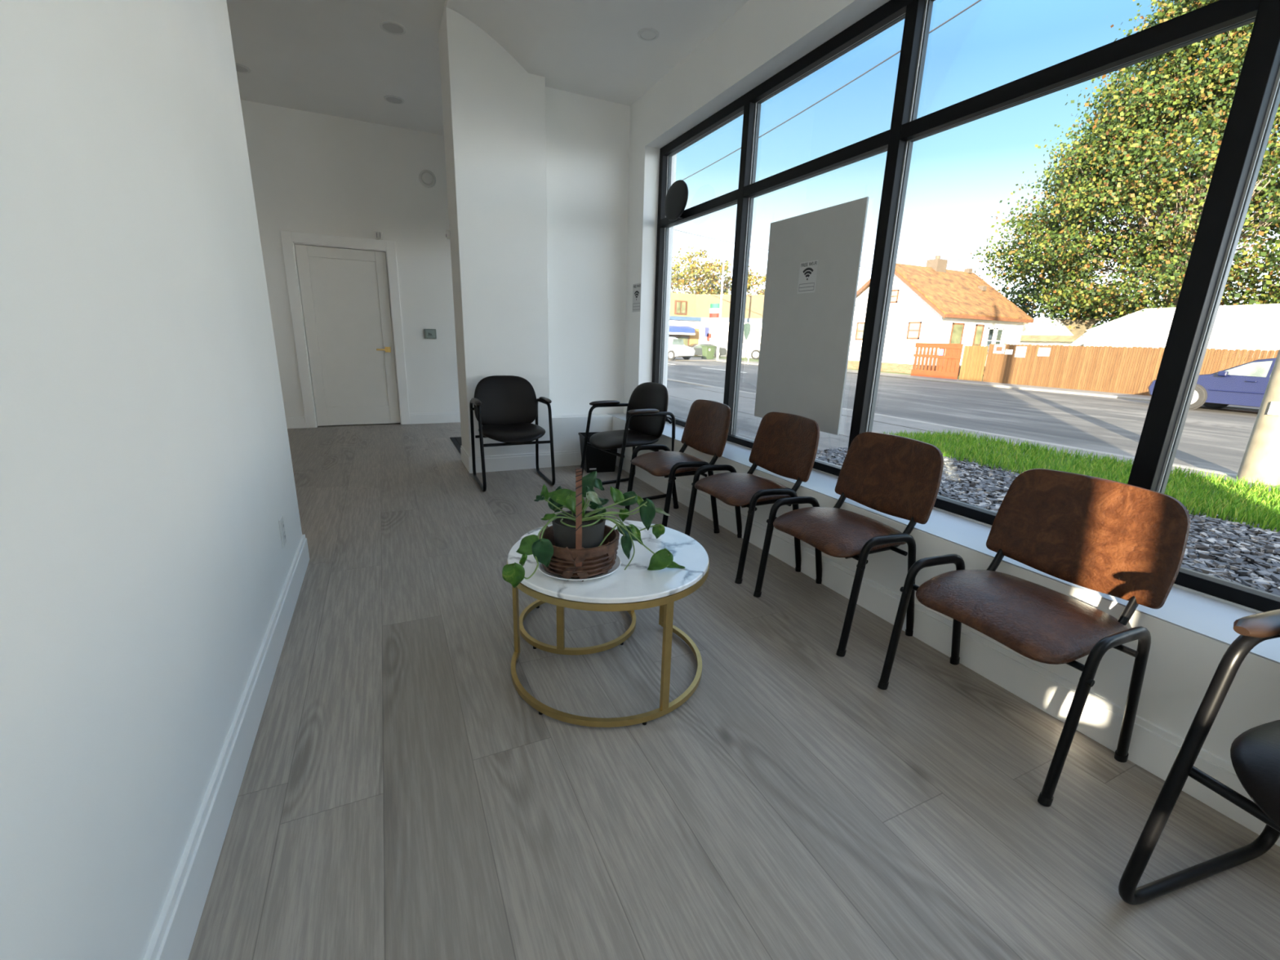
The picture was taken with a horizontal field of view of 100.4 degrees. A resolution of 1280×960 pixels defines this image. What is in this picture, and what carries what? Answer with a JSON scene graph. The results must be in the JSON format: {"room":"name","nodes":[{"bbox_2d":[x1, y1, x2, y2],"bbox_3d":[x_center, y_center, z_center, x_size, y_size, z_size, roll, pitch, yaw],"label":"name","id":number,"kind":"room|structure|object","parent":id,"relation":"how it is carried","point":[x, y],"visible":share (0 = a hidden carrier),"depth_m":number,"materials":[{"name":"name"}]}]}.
{"room":"waiting room","nodes":[
{"label":"waiting room","id":0,"kind":"room"},
{"bbox_2d":[0,0,302,959],"bbox_3d":[-0.909,-0.739,0.631,0.120,3.340,3.735,-5,16,-25],"label":"wall","id":1,"kind":"structure","parent":0,"point":[147,480],"depth_m":0.95,"materials":[{"name":"white paint"}]},
{"bbox_2d":[143,533,309,959],"bbox_3d":[-0.956,0.805,1.049,0.145,0.138,3.747,-5,16,-25],"label":"baseboard","id":2,"kind":"structure","parent":1,"relation":"attached to","point":[174,934],"depth_m":1.23,"materials":[{"name":"white paint"}]},
{"bbox_2d":[278,515,286,546],"bbox_3d":[-1.478,0.212,2.208,0.009,0.116,0.072,-5,16,-25],"label":"wall outlet","id":3,"kind":"object","parent":1,"relation":"attached to","point":[282,527],"visible":1,"depth_m":2.19,"materials":[{"name":"white plastic"}]},
{"bbox_2d":[281,520,285,541],"bbox_3d":[-1.476,0.212,2.209,0.002,0.080,0.034,-5,16,-25],"label":"socket","id":4,"kind":"object","parent":3,"relation":"attached to","point":[283,532],"depth_m":2.20,"materials":[{"name":"white plastic"}]},
{"bbox_2d":[226,0,445,135],"bbox_3d":[-1.401,-2.842,1.683,5.350,0.150,9.520,-5,16,-25],"label":"ceiling","id":5,"kind":"structure","parent":0,"point":[328,57],"depth_m":4.47,"materials":[{"name":"paint"}]},
{"bbox_2d":[235,62,250,73],"bbox_3d":[-3.543,-3.629,4.698,0.186,0.008,0.186,-5,16,-25],"label":"recessed light","id":6,"kind":"object","parent":5,"relation":"in","point":[239,68],"visible":0.59,"depth_m":4.71,"materials":[{"name":"white plastic"}]},
{"bbox_2d":[378,20,406,35],"bbox_3d":[-1.854,-3.392,4.002,0.186,0.008,0.186,-5,16,-25],"label":"recessed light","id":7,"kind":"object","parent":5,"relation":"in","point":[388,26],"visible":1,"depth_m":3.99,"materials":[{"name":"white plastic"}]},
{"bbox_2d":[383,95,404,104],"bbox_3d":[-2.420,-3.741,5.249,0.186,0.008,0.186,-5,16,-25],"label":"recessed light","id":8,"kind":"object","parent":5,"relation":"in","point":[392,99],"visible":1,"depth_m":5.24,"materials":[{"name":"white plastic"}]},
{"bbox_2d":[240,99,459,417],"bbox_3d":[-3.436,-2.300,6.192,5.350,3.340,0.200,-5,16,-25],"label":"wall","id":9,"kind":"structure","parent":0,"point":[311,172],"depth_m":6.01,"materials":[{"name":"white paint"}]},
{"bbox_2d":[285,416,306,428],"bbox_3d":[-4.898,-0.592,5.836,2.121,0.138,0.014,-5,16,-25],"label":"baseboard","id":10,"kind":"structure","parent":9,"relation":"attached to","point":[292,422],"depth_m":6.23,"materials":[{"name":"white paint"}]},
{"bbox_2d":[280,230,409,427],"bbox_3d":[-3.439,-1.722,6.342,1.131,2.145,0.220,-5,16,-25],"label":"door","id":11,"kind":"structure","parent":9,"relation":"in","point":[338,287],"depth_m":6.26,"materials":[{"name":"paint"}]},
{"bbox_2d":[374,231,382,239],"bbox_3d":[-2.994,-2.803,6.114,0.075,0.085,0.024,-5,16,-25],"label":"sensor","id":12,"kind":"object","parent":9,"relation":"attached to","point":[375,232],"visible":1,"depth_m":6.11,"materials":[{"name":"white plastic"}]},
{"bbox_2d":[418,169,435,187],"bbox_3d":[-2.468,-3.503,6.195,0.186,0.186,0.027,-5,16,-25],"label":"air vent","id":13,"kind":"object","parent":9,"relation":"in","point":[427,178],"visible":1,"depth_m":6.19,"materials":[{"name":"white plastic"}]},
{"bbox_2d":[423,328,436,338],"bbox_3d":[-2.598,-1.811,6.608,0.140,0.120,0.027,-5,16,-25],"label":"thermostat","id":14,"kind":"object","parent":9,"relation":"attached to","point":[428,333],"visible":1,"depth_m":6.60,"materials":[{"name":"grey plastic"}]},
{"bbox_2d":[408,411,460,424],"bbox_3d":[-2.035,-0.858,7.160,1.948,0.138,0.014,-5,16,-25],"label":"baseboard","id":15,"kind":"structure","parent":9,"relation":"attached to","point":[430,417],"depth_m":6.87,"materials":[{"name":"white paint"}]},
{"bbox_2d":[438,0,550,457],"bbox_3d":[-1.176,-1.764,4.442,0.691,3.340,0.515,-5,16,-25],"label":"wall pillar","id":16,"kind":"structure","parent":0,"point":[494,109],"depth_m":4.13,"materials":[{"name":"white paint"}]},
{"bbox_2d":[445,230,450,239],"bbox_3d":[-1.589,-2.031,4.415,0.034,0.065,0.044,-5,16,-25],"label":"detector","id":17,"kind":"object","parent":16,"relation":"attached to","point":[448,232],"visible":1,"depth_m":4.40,"materials":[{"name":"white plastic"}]},
{"bbox_2d":[460,445,469,472],"bbox_3d":[-1.539,-0.191,4.717,0.026,0.138,0.500,-5,16,-25],"label":"baseboard","id":18,"kind":"structure","parent":16,"relation":"attached to","point":[464,456],"depth_m":4.69,"materials":[{"name":"white paint"}]},
{"bbox_2d":[468,449,581,473],"bbox_3d":[-0.858,-0.179,4.750,1.283,0.138,0.028,-5,16,-25],"label":"baseboard","id":19,"kind":"structure","parent":16,"relation":"attached to","point":[566,458],"depth_m":4.66,"materials":[{"name":"white paint"}]},
{"bbox_2d":[550,413,612,452],"bbox_3d":[-0.562,-0.374,4.927,0.593,0.441,0.155,-5,16,-25],"label":"wall","id":20,"kind":"structure","parent":0,"point":[566,428],"depth_m":4.81,"materials":[{"name":"white paint"}]},
{"bbox_2d":[545,86,630,415],"bbox_3d":[-0.416,-1.857,4.876,1.062,3.340,0.360,-5,16,-25],"label":"wall","id":21,"kind":"structure","parent":0,"point":[588,138],"depth_m":4.61,"materials":[{"name":"white paint"}]},
{"bbox_2d":[445,0,748,106],"bbox_3d":[0.746,-2.537,1.406,1.750,0.470,7.060,-5,16,-25],"label":"ceiling","id":22,"kind":"structure","parent":0,"point":[591,48],"depth_m":3.53,"materials":[{"name":"paint"}]},
{"bbox_2d":[637,27,659,40],"bbox_3d":[0.053,-2.842,3.404,0.140,0.008,0.140,-5,16,-25],"label":"recessed light","id":23,"kind":"object","parent":22,"relation":"in","point":[646,33],"visible":1,"depth_m":3.40,"materials":[{"name":"white plastic"}]},
{"bbox_2d":[187,422,1279,959],"bbox_3d":[-1.598,0.511,2.578,5.180,0.120,9.600,-5,16,-25],"label":"floor","id":24,"kind":"structure","parent":0,"point":[399,797],"depth_m":1.42,"materials":[{"name":"grey wood"}]},
{"bbox_2d":[449,436,462,454],"bbox_3d":[-1.441,-0.408,5.783,1.080,0.014,0.920,-5,16,-25],"label":"door mat","id":25,"kind":"object","parent":24,"relation":"on","point":[457,442],"visible":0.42,"depth_m":5.69,"materials":[{"name":"black rubber"}]},
{"bbox_2d":[469,375,555,491],"bbox_3d":[-1.004,-0.382,4.170,0.576,0.821,0.524,-5,16,-25],"label":"armchair","id":26,"kind":"object","parent":24,"relation":"on","point":[505,408],"visible":1,"depth_m":4.22,"materials":[{"name":"black leather"}]},
{"bbox_2d":[518,524,635,655],"bbox_3d":[-0.249,0.419,2.145,0.476,0.362,0.476,-5,16,-25],"label":"table","id":27,"kind":"object","parent":24,"relation":"on","point":[560,649],"visible":0.3,"depth_m":1.99,"materials":[{"name":"gold stone"}]},
{"bbox_2d":[577,431,617,472],"bbox_3d":[-0.366,-0.245,4.712,0.310,0.315,0.270,-3,16,-17],"label":"waste bin","id":28,"kind":"object","parent":24,"relation":"on","point":[598,460],"visible":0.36,"depth_m":4.62,"materials":[{"name":"black plastic"}]},
{"bbox_2d":[506,519,709,727],"bbox_3d":[-0.111,0.456,1.877,0.680,0.437,0.680,-5,16,-25],"label":"coffee table","id":29,"kind":"object","parent":24,"relation":"on","point":[636,587],"visible":0.72,"depth_m":1.63,"materials":[{"name":"white stone"}]},
{"bbox_2d":[536,555,621,580],"bbox_3d":[-0.193,0.267,1.686,0.266,0.021,0.266,-5,16,-25],"label":"plate","id":30,"kind":"object","parent":29,"relation":"on","point":[618,562],"visible":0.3,"depth_m":1.61,"materials":[{"name":"white ceramic"}]},
{"bbox_2d":[537,467,619,581],"bbox_3d":[-0.189,0.118,1.646,0.259,0.318,0.248,-5,16,-25],"label":"basket","id":31,"kind":"object","parent":30,"relation":"on","point":[580,562],"visible":0.7,"depth_m":1.57,"materials":[{"name":"brown wicker"}]},
{"bbox_2d":[551,510,605,548],"bbox_3d":[-0.191,0.191,1.665,0.168,0.148,0.168,-5,16,-25],"label":"plant pot","id":32,"kind":"object","parent":31,"relation":"in","point":[593,535],"visible":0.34,"depth_m":1.59,"materials":[{"name":"grey ceramic"}]},
{"bbox_2d":[502,471,684,588],"bbox_3d":[-0.157,0.139,1.647,0.573,0.292,0.296,-5,16,-25],"label":"pothos plant","id":33,"kind":"object","parent":32,"relation":"in","point":[542,549],"visible":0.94,"depth_m":1.64,"materials":[{"name":"green plant"}]},
{"bbox_2d":[580,382,675,500],"bbox_3d":[-0.099,-0.306,3.988,0.524,0.821,0.576,-8,18,-33],"label":"armchair","id":34,"kind":"object","parent":24,"relation":"on","point":[646,412],"visible":0.91,"depth_m":3.95,"materials":[{"name":"black leather"}]},
{"bbox_2d":[625,399,731,533],"bbox_3d":[0.238,-0.099,3.346,0.507,0.779,0.548,-5,16,-25],"label":"chair","id":35,"kind":"object","parent":24,"relation":"on","point":[706,429],"visible":0.95,"depth_m":3.28,"materials":[{"name":"brown leather"}]},
{"bbox_2d":[684,411,819,583],"bbox_3d":[0.590,0.048,2.833,0.507,0.779,0.548,-5,16,-25],"label":"chair","id":36,"kind":"object","parent":24,"relation":"on","point":[785,445],"visible":0.98,"depth_m":2.77,"materials":[{"name":"brown leather"}]},
{"bbox_2d":[753,431,943,657],"bbox_3d":[0.873,0.212,2.254,0.507,0.779,0.548,-5,16,-25],"label":"chair","id":37,"kind":"object","parent":24,"relation":"on","point":[893,475],"visible":1,"depth_m":2.19,"materials":[{"name":"brown leather"}]},
{"bbox_2d":[877,468,1190,806],"bbox_3d":[1.168,0.390,1.618,0.507,0.779,0.548,-5,16,-25],"label":"chair","id":38,"kind":"object","parent":24,"relation":"on","point":[1127,542],"visible":1,"depth_m":1.54,"materials":[{"name":"brown leather"}]},
{"bbox_2d":[1118,608,1279,904],"bbox_3d":[1.353,0.572,0.864,0.524,0.821,0.576,-3,16,-17],"label":"armchair","id":39,"kind":"object","parent":24,"relation":"on","point":[1255,753],"visible":1,"depth_m":1.03,"materials":[{"name":"black metal"}]},
{"bbox_2d":[623,0,889,413],"bbox_3d":[1.437,-1.081,1.948,0.290,2.579,6.700,-5,16,-25],"label":"wall","id":40,"kind":"structure","parent":0,"point":[761,39],"depth_m":3.67,"materials":[{"name":"white paint"}]},
{"bbox_2d":[632,282,641,311],"bbox_3d":[-0.029,-1.594,4.665,0.002,0.235,0.170,-5,16,-25],"label":"notice","id":41,"kind":"object","parent":40,"relation":"attached to","point":[636,287],"visible":1,"depth_m":4.66,"materials":[{"name":"white paper"}]},
{"bbox_2d":[652,0,1279,612],"bbox_3d":[1.444,-0.908,2.036,0.082,2.199,6.003,-5,16,-25],"label":"window","id":42,"kind":"structure","parent":40,"relation":"in","point":[1256,99],"depth_m":2.02,"materials":[{"name":"black metal"}]},
{"bbox_2d":[664,179,688,220],"bbox_3d":[0.296,-2.136,4.083,0.081,0.270,0.352,-5,16,-25],"label":"round sign","id":43,"kind":"object","parent":42,"relation":"attached to","point":[677,197],"visible":1,"depth_m":4.04,"materials":[{"name":"black plastic"}]},
{"bbox_2d":[754,196,869,435],"bbox_3d":[0.947,-0.939,3.091,0.010,1.245,0.746,-5,16,-25],"label":"poster","id":44,"kind":"object","parent":42,"relation":"hanging from","point":[805,343],"visible":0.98,"depth_m":3.03,"materials":[{"name":"white paper"}]},
{"bbox_2d":[797,259,818,293],"bbox_3d":[0.951,-1.150,3.026,0.002,0.170,0.145,-5,16,-25],"label":"notice","id":45,"kind":"object","parent":44,"relation":"attached to","point":[808,269],"visible":1,"depth_m":3.02,"materials":[{"name":"white paper"}]},
{"bbox_2d":[612,416,1279,763],"bbox_3d":[1.306,0.556,2.344,0.470,0.787,6.700,-5,16,-25],"label":"wall","id":46,"kind":"structure","parent":0,"point":[1182,664],"depth_m":1.51,"materials":[{"name":"white paint"}]},
{"bbox_2d":[608,413,1279,664],"bbox_3d":[1.246,0.180,2.210,0.313,0.004,6.700,-5,16,-25],"label":"window sill","id":47,"kind":"structure","parent":46,"relation":"on","point":[1212,619],"depth_m":1.68,"materials":[{"name":"paint"}]},
{"bbox_2d":[615,450,1279,846],"bbox_3d":[1.125,0.570,2.171,0.023,0.138,6.545,-5,16,-25],"label":"baseboard","id":48,"kind":"structure","parent":46,"relation":"attached to","point":[1153,748],"depth_m":1.82,"materials":[{"name":"white paint"}]},
{"bbox_2d":[665,421,1262,613],"bbox_3d":[1.373,0.155,2.300,0.008,0.010,6.003,-5,16,-25],"label":"trim","id":49,"kind":"structure","parent":46,"relation":"attached to","point":[1216,598],"depth_m":1.66,"materials":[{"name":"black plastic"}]},
{"label":"outside","id":50,"kind":"structure","parent":0,"visible":0},
{"bbox_2d":[666,380,704,387],"bbox_3d":[-27.364,-7.876,32.630,39.120,0.370,56.000,-5,16,-25],"label":"street","id":51,"kind":"structure","parent":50,"point":[670,384],"depth_m":17.04,"materials":[{"name":"grey asphalt"}]},
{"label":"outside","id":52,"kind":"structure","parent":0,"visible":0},
{"bbox_2d":[666,395,849,449],"bbox_3d":[0.598,-1.317,11.029,6.230,0.288,8.650,-5,16,-25],"label":"apron","id":53,"kind":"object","parent":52,"point":[747,424],"visible":0.07,"depth_m":9.19,"materials":[{"name":"concrete"}]},
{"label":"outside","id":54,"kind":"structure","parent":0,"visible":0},
{"bbox_2d":[666,387,934,436],"bbox_3d":[2.503,-1.552,12.123,1.830,0.292,8.250,-5,16,-25],"label":"apron","id":55,"kind":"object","parent":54,"point":[745,405],"visible":0.21,"depth_m":12.05,"materials":[{"name":"concrete"}]},
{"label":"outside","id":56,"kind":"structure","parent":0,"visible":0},
{"bbox_2d":[693,355,983,381],"bbox_3d":[36.565,-11.814,54.720,66.100,0.390,110.000,-5,16,-25],"label":"ground","id":57,"kind":"structure","parent":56,"point":[750,359],"depth_m":40.00,"materials":[{"name":"concrete"}]},
{"bbox_2d":[671,246,732,294],"bbox_3d":[6.590,-21.765,64.099,11.506,12.222,12.247,5,15,12],"label":"autumn tree","id":58,"kind":"object","parent":57,"relation":"on","point":[689,273],"visible":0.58,"depth_m":61.16,"materials":[{"name":"yellow plant"}]},
{"bbox_2d":[688,343,726,356],"bbox_3d":[4.963,-10.899,44.820,4.500,1.113,1.742,-5,16,-23],"label":"parked car","id":59,"kind":"object","parent":57,"relation":"on","point":[697,348],"visible":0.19,"depth_m":44.27,"materials":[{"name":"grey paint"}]},
{"bbox_2d":[668,292,764,357],"bbox_3d":[9.063,-14.147,49.408,24.500,5.200,17.100,-5,16,-25],"label":"commercial building","id":60,"kind":"structure","parent":57,"relation":"on","point":[689,318],"depth_m":46.17,"materials":[{"name":"beige paint"}]},
{"bbox_2d":[704,327,711,343],"bbox_3d":[5.991,-12.607,46.677,0.800,1.450,0.060,-5,16,-25],"label":"flag","id":61,"kind":"object","parent":60,"relation":"attached to","point":[707,334],"visible":0.88,"depth_m":46.65,"materials":[{"name":"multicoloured fabric"}]},
{"bbox_2d":[729,265,766,294],"bbox_3d":[14.999,-21.893,67.106,7.613,11.420,7.435,-5,16,-25],"label":"autumn tree","id":62,"kind":"object","parent":57,"relation":"on","point":[751,277],"visible":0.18,"depth_m":65.15,"materials":[{"name":"yellow plant"}]},
{"bbox_2d":[746,344,759,359],"bbox_3d":[10.905,-10.632,43.339,4.250,1.713,1.892,7,16,18],"label":"utility vehicle","id":63,"kind":"object","parent":57,"relation":"on","point":[754,351],"visible":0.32,"depth_m":43.02,"materials":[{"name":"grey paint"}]},
{"bbox_2d":[847,255,1033,375],"bbox_3d":[16.264,-9.412,30.352,7.110,6.300,7.650,-5,16,-25],"label":"house","id":64,"kind":"structure","parent":57,"relation":"on","point":[933,303],"depth_m":28.04,"materials":[{"name":"white paint"}]},
{"bbox_2d":[671,276,857,306],"bbox_3d":[7.535,-13.940,38.732,0.035,3.150,20.169,-7,17,-29],"label":"overhead cable","id":65,"kind":"object","parent":64,"relation":"attached to","point":[672,277],"visible":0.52,"depth_m":41.87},
{"bbox_2d":[673,229,871,268],"bbox_3d":[8.097,-16.325,37.101,0.035,5.329,22.312,-7,17,-29],"label":"overhead cable","id":66,"kind":"object","parent":64,"relation":"attached to","point":[673,229],"visible":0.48,"depth_m":40.25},
{"bbox_2d":[964,268,973,273],"bbox_3d":[19.027,-12.109,30.902,0.300,0.250,0.300,-5,16,-25],"label":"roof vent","id":67,"kind":"object","parent":64,"relation":"attached to","point":[967,270],"depth_m":30.79,"materials":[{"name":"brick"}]},
{"bbox_2d":[977,285,986,290],"bbox_3d":[18.931,-10.600,29.501,0.300,0.250,0.300,-5,16,-25],"label":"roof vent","id":68,"kind":"object","parent":64,"relation":"attached to","point":[980,287],"depth_m":29.39,"materials":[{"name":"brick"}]},
{"bbox_2d":[991,273,1122,325],"bbox_3d":[27.948,-10.631,36.414,8.555,6.528,10.828,-4,16,-21],"label":"tree","id":69,"kind":"object","parent":57,"relation":"on","point":[1018,303],"visible":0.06,"depth_m":36.99,"materials":[{"name":"green plant"}]},
{"bbox_2d":[1019,317,1101,346],"bbox_3d":[23.670,-7.592,30.494,4.400,3.150,4.100,-5,16,-25],"label":"garage","id":70,"kind":"structure","parent":57,"relation":"on","point":[1042,331],"depth_m":28.97,"materials":[{"name":"white"}]},
{"bbox_2d":[958,0,1279,328],"bbox_3d":[27.533,-16.052,25.624,17.244,22.255,19.176,3,15,5],"label":"maple tree","id":71,"kind":"object","parent":57,"relation":"on","point":[1117,160],"visible":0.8,"depth_m":24.87,"materials":[{"name":"green plant"}]},
{"bbox_2d":[1084,303,1279,359],"bbox_3d":[29.103,-3.065,13.080,10.300,3.700,27.520,-5,16,-25],"label":"building","id":72,"kind":"structure","parent":57,"relation":"on","point":[1246,326],"depth_m":20.57,"materials":[{"name":"white paint"}]},
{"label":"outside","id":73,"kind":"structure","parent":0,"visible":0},
{"bbox_2d":[667,356,726,360],"bbox_3d":[-8.628,-15.204,62.108,8.900,0.350,57.000,-5,16,-25],"label":"pavement","id":74,"kind":"structure","parent":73,"point":[677,358],"depth_m":38.76,"materials":[{"name":"concrete"}]},
{"bbox_2d":[667,337,694,359],"bbox_3d":[1.903,-9.342,37.776,3.870,1.553,1.762,16,20,42],"label":"hatchback car","id":75,"kind":"object","parent":74,"relation":"on","point":[677,348],"visible":0.48,"depth_m":36.59,"materials":[{"name":"white paint"}]},
{"bbox_2d":[684,239,724,359],"bbox_3d":[4.450,-12.570,37.668,3.421,7.930,0.254,-6,17,-28],"label":"street lamp","id":76,"kind":"object","parent":74,"relation":"on","point":[686,240],"visible":1,"depth_m":38.34,"materials":[{"name":"grey metal"}]},
{"bbox_2d":[709,303,719,317],"bbox_3d":[5.367,-12.198,38.376,0.802,1.000,0.076,-4,16,-20],"label":"flag","id":77,"kind":"object","parent":76,"relation":"attached to","point":[714,308],"visible":1,"depth_m":38.38,"materials":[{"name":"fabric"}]},
{"bbox_2d":[701,345,716,359],"bbox_3d":[5.108,-9.536,39.877,0.860,0.970,0.840,-5,16,-25],"label":"bin","id":78,"kind":"object","parent":74,"relation":"on","point":[708,352],"visible":0.97,"depth_m":39.63,"materials":[{"name":"green plastic"}]},
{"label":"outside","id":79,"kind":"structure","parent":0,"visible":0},
{"bbox_2d":[827,460,1277,591],"bbox_3d":[4.452,1.463,1.066,4.400,0.280,13.350,-5,16,-25],"label":"gravel bed","id":80,"kind":"object","parent":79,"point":[1247,562],"depth_m":3.79,"materials":[{"name":"grey gravel"}]},
{"bbox_2d":[815,447,1279,595],"bbox_3d":[3.013,0.363,4.384,4.346,0.081,5.785,-5,16,-25],"label":"gravel stones","id":81,"kind":"object","parent":80,"relation":"on","point":[980,483],"visible":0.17,"depth_m":4.25},
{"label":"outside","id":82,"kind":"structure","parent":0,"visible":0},
{"bbox_2d":[881,428,1279,532],"bbox_3d":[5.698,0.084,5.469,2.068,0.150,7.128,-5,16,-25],"label":"grass","id":83,"kind":"structure","parent":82,"point":[1182,487],"depth_m":6.09,"materials":[{"name":"green plant"}]},
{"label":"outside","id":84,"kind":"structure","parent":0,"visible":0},
{"bbox_2d":[666,360,1257,474],"bbox_3d":[2.009,-6.600,31.269,12.300,0.350,84.000,-5,16,-25],"label":"road","id":85,"kind":"structure","parent":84,"point":[1212,438],"depth_m":12.52,"materials":[{"name":"grey asphalt"}]},
{"bbox_2d":[743,323,751,364],"bbox_3d":[6.570,-8.424,32.983,0.570,2.460,0.057,-5,16,-25],"label":"banner","id":86,"kind":"object","parent":85,"relation":"on","point":[747,329],"visible":0.95,"depth_m":32.80,"materials":[{"name":"green fabric"}]},
{"bbox_2d":[666,377,1236,476],"bbox_3d":[-1.930,-5.173,25.154,0.180,0.310,72.000,-5,16,-25],"label":"kerb","id":87,"kind":"object","parent":85,"relation":"on","point":[672,380],"depth_m":8.57,"materials":[{"name":"concrete"}]},
{"bbox_2d":[716,360,1259,411],"bbox_3d":[15.547,-2.667,17.752,0.220,0.320,47.000,-5,16,-25],"label":"kerb","id":88,"kind":"object","parent":85,"relation":"on","point":[885,375],"visible":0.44,"depth_m":19.43,"materials":[{"name":"concrete"}]},
{"bbox_2d":[1147,357,1276,409],"bbox_3d":[16.238,-2.365,13.617,1.881,1.473,4.500,-5,16,-25],"label":"car","id":89,"kind":"object","parent":85,"relation":"on","point":[1246,384],"visible":0.77,"depth_m":13.72,"materials":[{"name":"blue paint"}]},
{"bbox_2d":[1217,370,1228,376],"bbox_3d":[15.127,-2.759,13.835,0.120,0.130,0.180,-5,16,-25],"label":"mirror","id":90,"kind":"object","parent":89,"relation":"attached to","point":[1220,373],"depth_m":13.81,"materials":[{"name":"blue paint"}]},
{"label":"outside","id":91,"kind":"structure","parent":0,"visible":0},
{"bbox_2d":[722,360,1259,408],"bbox_3d":[16.587,-2.754,18.235,2.080,0.300,47.000,-5,16,-25],"label":"sidewalk","id":92,"kind":"structure","parent":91,"point":[850,371],"depth_m":21.07,"materials":[{"name":"concrete"}]},
{"bbox_2d":[910,342,963,379],"bbox_3d":[13.915,-5.627,25.087,0.062,1.560,2.420,-5,16,-25],"label":"slatted panel","id":93,"kind":"object","parent":92,"relation":"on","point":[946,372],"visible":0.98,"depth_m":24.90,"materials":[{"name":"red paint"}]},
{"bbox_2d":[958,345,988,381],"bbox_3d":[14.738,-5.169,23.563,0.062,1.511,1.060,-5,16,-25],"label":"gate","id":94,"kind":"object","parent":92,"relation":"on","point":[974,357],"visible":0.97,"depth_m":23.53,"materials":[{"name":"wood"}]},
{"bbox_2d":[982,343,1279,395],"bbox_3d":[20.078,-2.141,12.623,0.062,1.615,23.950,-5,16,-25],"label":"fence","id":95,"kind":"object","parent":92,"relation":"on","point":[1110,369],"visible":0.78,"depth_m":19.56,"materials":[{"name":"brown wood"}]},
{"bbox_2d":[993,344,1005,353],"bbox_3d":[15.156,-5.529,22.495,0.014,0.360,0.440,-5,16,-25],"label":"notice","id":96,"kind":"object","parent":95,"relation":"attached to","point":[998,348],"visible":1,"depth_m":22.49,"materials":[{"name":"white paper"}]},
{"bbox_2d":[1004,349,1013,354],"bbox_3d":[15.332,-5.319,22.158,0.012,0.200,0.300,-5,16,-25],"label":"notice","id":97,"kind":"object","parent":95,"relation":"attached to","point":[1007,351],"visible":1,"depth_m":22.15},
{"bbox_2d":[1014,346,1026,357],"bbox_3d":[15.528,-5.226,21.752,0.012,0.420,0.400,-5,16,-25],"label":"notice","id":98,"kind":"object","parent":95,"relation":"attached to","point":[1020,352],"visible":1,"depth_m":21.75,"materials":[{"name":"white paper"}]},
{"bbox_2d":[1037,347,1050,355],"bbox_3d":[15.899,-5.041,20.986,0.014,0.320,0.420,-5,16,-25],"label":"notice","id":99,"kind":"object","parent":95,"relation":"attached to","point":[1042,351],"visible":1,"depth_m":20.98,"materials":[{"name":"grey paper"}]},
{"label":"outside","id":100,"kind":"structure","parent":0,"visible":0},
{"bbox_2d":[693,386,1279,492],"bbox_3d":[7.442,0.514,4.929,0.740,0.300,26.000,-5,16,-25],"label":"sidewalk","id":101,"kind":"structure","parent":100,"point":[908,424],"depth_m":9.35,"materials":[{"name":"concrete"}]},
{"bbox_2d":[1235,348,1279,485],"bbox_3d":[7.295,-4.570,4.952,0.365,9.500,2.200,-5,16,-25],"label":"utility pole","id":102,"kind":"object","parent":101,"relation":"on","point":[1260,460],"visible":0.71,"depth_m":5.99,"materials":[{"name":"brown wood"}]},
{"bbox_2d":[682,0,981,180],"bbox_3d":[2.019,-10.051,15.376,0.024,1.924,38.004,-5,16,-25],"label":"overhead cable","id":103,"kind":"object","parent":102,"relation":"attached to","point":[978,1],"visible":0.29,"depth_m":10.90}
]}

